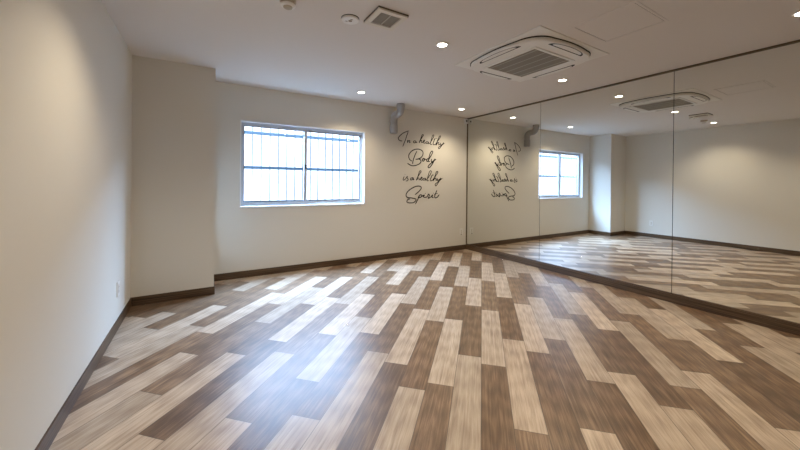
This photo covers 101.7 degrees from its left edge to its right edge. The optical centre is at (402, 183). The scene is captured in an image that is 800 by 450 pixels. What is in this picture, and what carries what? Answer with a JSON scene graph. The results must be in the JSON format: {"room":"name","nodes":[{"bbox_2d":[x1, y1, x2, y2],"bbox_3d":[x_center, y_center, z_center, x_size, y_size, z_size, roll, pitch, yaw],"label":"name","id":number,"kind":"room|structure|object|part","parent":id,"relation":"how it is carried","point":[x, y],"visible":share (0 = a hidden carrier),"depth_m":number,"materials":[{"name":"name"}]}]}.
{"room":"exercise studio","nodes":[
{"label":"exercise studio","id":0,"kind":"room"},
{"bbox_2d":[0,0,131,449],"bbox_3d":[-1.188,-0.007,0.693,0.120,2.400,6.840,0,0,-31],"label":"wall","id":1,"kind":"structure","parent":0,"point":[66,65],"depth_m":1.54,"materials":[{"name":"white paint"}]},
{"bbox_2d":[35,297,131,449],"bbox_3d":[-1.012,1.153,0.513,0.009,0.084,6.092,0,0,-31],"label":"baseboard","id":2,"kind":"structure","parent":1,"relation":"attached to","point":[55,426],"depth_m":1.80,"materials":[{"name":"brown wood"}]},
{"bbox_2d":[117,280,119,296],"bbox_3d":[-2.304,0.851,2.643,0.009,0.120,0.072,0,0,-31],"label":"wall outlet","id":3,"kind":"object","parent":1,"relation":"attached to","point":[118,282],"visible":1,"depth_m":2.63,"materials":[{"name":"white plastic"}]},
{"bbox_2d":[131,55,214,296],"bbox_3d":[-2.424,-0.028,3.506,0.688,2.400,0.508,0,0,-31],"label":"wall column","id":4,"kind":"structure","parent":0,"point":[173,167],"depth_m":3.27,"materials":[{"name":"white paint"}]},
{"bbox_2d":[132,286,214,305],"bbox_3d":[-2.294,1.132,3.293,0.688,0.084,0.009,0,0,-31],"label":"baseboard","id":5,"kind":"structure","parent":4,"relation":"attached to","point":[148,299],"depth_m":3.28,"materials":[{"name":"brown wood"}]},
{"bbox_2d":[214,81,466,273],"bbox_3d":[-0.861,-0.017,4.823,4.729,2.400,0.120,0,0,-31],"label":"wall","id":6,"kind":"structure","parent":0,"point":[248,239],"depth_m":4.82,"materials":[{"name":"white paint"}]},
{"bbox_2d":[236,116,367,209],"bbox_3d":[-1.324,-0.252,4.540,1.785,1.160,0.140,0,0,-31],"label":"window","id":7,"kind":"structure","parent":6,"relation":"in","point":[241,122],"depth_m":4.50,"materials":[{"name":"white metal"}]},
{"bbox_3d":[-1.684,-0.242,4.339,0.814,1.018,0.022,0,0,-31],"label":"sash","id":8,"kind":"part","parent":7,"relation":"part of","materials":[{"name":"glass"}]},
{"bbox_2d":[244,126,358,201],"bbox_3d":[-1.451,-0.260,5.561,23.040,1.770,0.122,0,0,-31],"label":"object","id":9,"kind":"structure","parent":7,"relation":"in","point":[273,158],"depth_m":5.36,"materials":[{"name":"glass"}]},
{"bbox_3d":[-1.451,0.290,5.516,23.000,0.046,0.035,0,0,-31],"label":"rail","id":10,"kind":"part","parent":9,"relation":"part of","materials":[{"name":"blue metal"}]},
{"bbox_3d":[-1.446,-0.242,5.514,23.000,0.046,0.035,0,0,-31],"label":"rail","id":11,"kind":"part","parent":9,"relation":"part of","materials":[{"name":"blue metal"}]},
{"bbox_3d":[-1.440,-0.773,5.512,23.000,0.046,0.035,0,0,-31],"label":"rail","id":12,"kind":"part","parent":9,"relation":"part of","materials":[{"name":"blue metal"}]},
{"bbox_3d":[-1.014,-0.237,4.774,0.855,1.018,0.022,0,0,-31],"label":"sash","id":13,"kind":"part","parent":7,"relation":"part of","materials":[{"name":"glass"}]},
{"bbox_2d":[214,244,465,280],"bbox_3d":[-0.548,1.144,4.949,4.034,0.084,0.009,0,0,-31],"label":"baseboard","id":14,"kind":"structure","parent":6,"relation":"attached to","point":[266,271],"depth_m":4.62,"materials":[{"name":"brown wood"}]},
{"bbox_2d":[398,131,444,203],"bbox_3d":[0.331,-0.262,5.473,0.951,1.208,0.003,0,0,-31],"label":"wall lettering","id":15,"kind":"object","parent":6,"relation":"attached to","point":[437,142],"depth_m":5.48,"materials":[{"name":"black plastic"}]},
{"bbox_2d":[466,124,467,243],"bbox_3d":[1.183,-0.038,5.989,0.011,2.282,0.011,0,0,-31],"label":"trim","id":16,"kind":"structure","parent":6,"relation":"attached to","point":[467,124],"depth_m":5.99,"materials":[{"name":"brown metal"}]},
{"bbox_2d":[48,249,799,449],"bbox_3d":[0.869,1.209,1.954,4.822,0.001,6.700,0,0,-31],"label":"floor","id":17,"kind":"structure","parent":0,"point":[464,349],"depth_m":2.11,"materials":[{"name":"brown wood"}]},
{"bbox_2d":[101,0,799,117],"bbox_3d":[0.893,-1.241,1.946,4.962,0.100,6.840,0,0,-31],"label":"ceiling","id":18,"kind":"structure","parent":0,"point":[307,49],"depth_m":2.73,"materials":[{"name":"paint"}]},
{"bbox_2d":[279,0,295,9],"bbox_3d":[-0.754,-1.181,2.145,0.104,0.053,0.104,0,0,-31],"label":"smoke detector","id":19,"kind":"object","parent":18,"relation":"attached to","point":[286,4],"visible":1,"depth_m":2.12,"materials":[{"name":"beige plastic"}]},
{"bbox_2d":[341,14,358,24],"bbox_3d":[-0.381,-1.195,2.378,0.132,0.019,0.132,0,0,-31],"label":"ceiling speaker","id":20,"kind":"object","parent":18,"relation":"attached to","point":[350,19],"visible":1,"depth_m":2.36,"materials":[{"name":"white plastic"}]},
{"bbox_2d":[364,6,408,30],"bbox_3d":[-0.120,-1.192,2.363,0.239,0.020,0.244,0,0,-31],"label":"ceiling vent","id":21,"kind":"object","parent":18,"relation":"in","point":[381,17],"visible":1,"depth_m":2.34,"materials":[{"name":"beige plastic"}]},
{"bbox_2d":[372,13,399,26],"bbox_3d":[-0.120,-1.194,2.363,0.163,0.017,0.168,0,0,-31],"label":"grille","id":22,"kind":"object","parent":21,"relation":"attached to","point":[379,19],"depth_m":2.37,"materials":[{"name":"black plastic"}]},
{"bbox_2d":[390,103,404,133],"bbox_3d":[-0.080,-0.997,5.021,0.126,0.425,0.332,0,0,-31],"label":"duct pipe","id":23,"kind":"object","parent":18,"relation":"attached to","point":[398,113],"visible":1,"depth_m":5.04,"materials":[{"name":"grey plastic"}]},
{"bbox_2d":[390,124,397,133],"bbox_3d":[-0.135,-0.856,5.111,0.124,0.140,0.124,0,0,-31],"label":"duct pipe","id":24,"kind":"object","parent":23,"relation":"attached to","point":[393,127],"depth_m":5.06,"materials":[{"name":"grey plastic"}]},
{"bbox_2d":[436,42,448,47],"bbox_3d":[0.343,-1.196,2.806,0.110,0.006,0.110,0,0,-31],"label":"recessed light","id":25,"kind":"object","parent":18,"relation":"in","point":[439,44],"visible":1,"depth_m":2.79,"materials":[{"name":"white plastic"}]},
{"bbox_2d":[455,25,608,81],"bbox_3d":[1.205,-1.169,3.126,0.993,0.046,0.980,0,0,-31],"label":"air conditioner","id":26,"kind":"object","parent":18,"relation":"attached to","point":[540,51],"visible":1,"depth_m":2.96,"materials":[{"name":"white plastic"}]},
{"bbox_2d":[480,46,520,63],"bbox_3d":[0.847,-1.156,2.920,0.066,0.005,0.470,0,0,-31],"label":"air vent","id":27,"kind":"object","parent":26,"relation":"attached to","point":[504,50],"depth_m":2.90,"materials":[{"name":"white plastic"}]},
{"bbox_2d":[483,46,574,77],"bbox_3d":[1.203,-1.149,3.136,0.570,0.006,0.600,0,0,-31],"label":"grille","id":28,"kind":"object","parent":26,"relation":"attached to","point":[532,60],"depth_m":3.09,"materials":[{"name":"grey plastic"}]},
{"bbox_3d":[1.203,-1.166,3.136,0.916,0.028,0.916,0,0,-31],"label":"panel","id":29,"kind":"part","parent":26,"relation":"part of","materials":[{"name":"white plastic"}]},
{"bbox_2d":[533,65,573,77],"bbox_3d":[1.558,-1.150,3.352,0.066,0.005,0.470,0,0,-31],"label":"air vent","id":30,"kind":"object","parent":26,"relation":"attached to","point":[569,66],"depth_m":3.33,"materials":[{"name":"white"}]},
{"bbox_2d":[549,43,582,55],"bbox_3d":[1.419,-1.150,2.780,0.470,0.005,0.066,0,0,-31],"label":"air vent","id":31,"kind":"object","parent":26,"relation":"attached to","point":[570,48],"depth_m":2.77,"materials":[{"name":"white plastic"}]},
{"bbox_2d":[557,78,567,81],"bbox_3d":[1.830,-1.184,3.727,0.110,0.006,0.110,0,0,-31],"label":"recessed light","id":32,"kind":"object","parent":18,"relation":"in","point":[563,79],"visible":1,"depth_m":3.73,"materials":[{"name":"white plastic"}]},
{"bbox_2d":[572,1,668,42],"bbox_3d":[1.607,-1.184,2.422,0.483,0.003,0.440,0,0,-31],"label":"access hatch","id":33,"kind":"object","parent":18,"relation":"attached to","point":[633,17],"visible":1,"depth_m":2.40,"materials":[{"name":"painted gypsum board"},{"name":"aluminum"}]},
{"bbox_2d":[791,11,799,16],"bbox_3d":[2.746,-1.171,2.230,0.110,0.006,0.110,0,0,-31],"label":"recessed light","id":34,"kind":"object","parent":18,"relation":"in","point":[796,14],"visible":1,"depth_m":2.25,"materials":[{"name":"white plastic"}]},
{"bbox_3d":[2.953,0.025,3.209,0.113,2.400,6.840,0,0,-31],"label":"wall","id":35,"kind":"structure","parent":0,"visible":0},
{"bbox_2d":[467,103,540,260],"bbox_3d":[1.585,-0.034,5.344,0.006,2.298,1.523,0,0,-31],"label":"mirror panel","id":36,"kind":"object","parent":35,"relation":"attached to","point":[503,158],"visible":1,"depth_m":5.22,"materials":[{"name":"silver mirror"}]},
{"bbox_2d":[539,72,673,292],"bbox_3d":[2.386,-0.022,4.025,0.006,2.298,1.552,0,0,-31],"label":"mirror panel","id":37,"kind":"object","parent":35,"relation":"attached to","point":[606,154],"visible":1,"depth_m":3.86,"materials":[{"name":"silver mirror"}]},
{"bbox_2d":[539,71,674,244],"bbox_3d":[2.397,-0.028,4.015,0.001,2.310,4.644,0,0,-31],"label":"trim","id":38,"kind":"structure","parent":35,"relation":"attached to","point":[674,71],"depth_m":3.36,"materials":[{"name":"black"}]},
{"bbox_2d":[466,244,799,335],"bbox_3d":[2.883,1.176,3.172,0.016,0.097,6.591,0,0,-31],"label":"baseboard","id":39,"kind":"structure","parent":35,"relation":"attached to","point":[786,326],"depth_m":3.40,"materials":[{"name":"brown wood"}]},
{"bbox_2d":[467,39,799,118],"bbox_3d":[2.905,-1.164,3.170,0.012,0.020,6.600,0,0,-31],"label":"trim","id":40,"kind":"structure","parent":35,"relation":"attached to","point":[795,41],"depth_m":3.42,"materials":[{"name":"brown metal"}]},
{"bbox_2d":[672,42,799,323],"bbox_3d":[3.195,-0.010,2.695,0.006,2.298,1.552,0,0,-31],"label":"mirror panel","id":41,"kind":"object","parent":35,"relation":"attached to","point":[736,165],"visible":1,"depth_m":2.93,"materials":[{"name":"silver mirror"}]}
]}

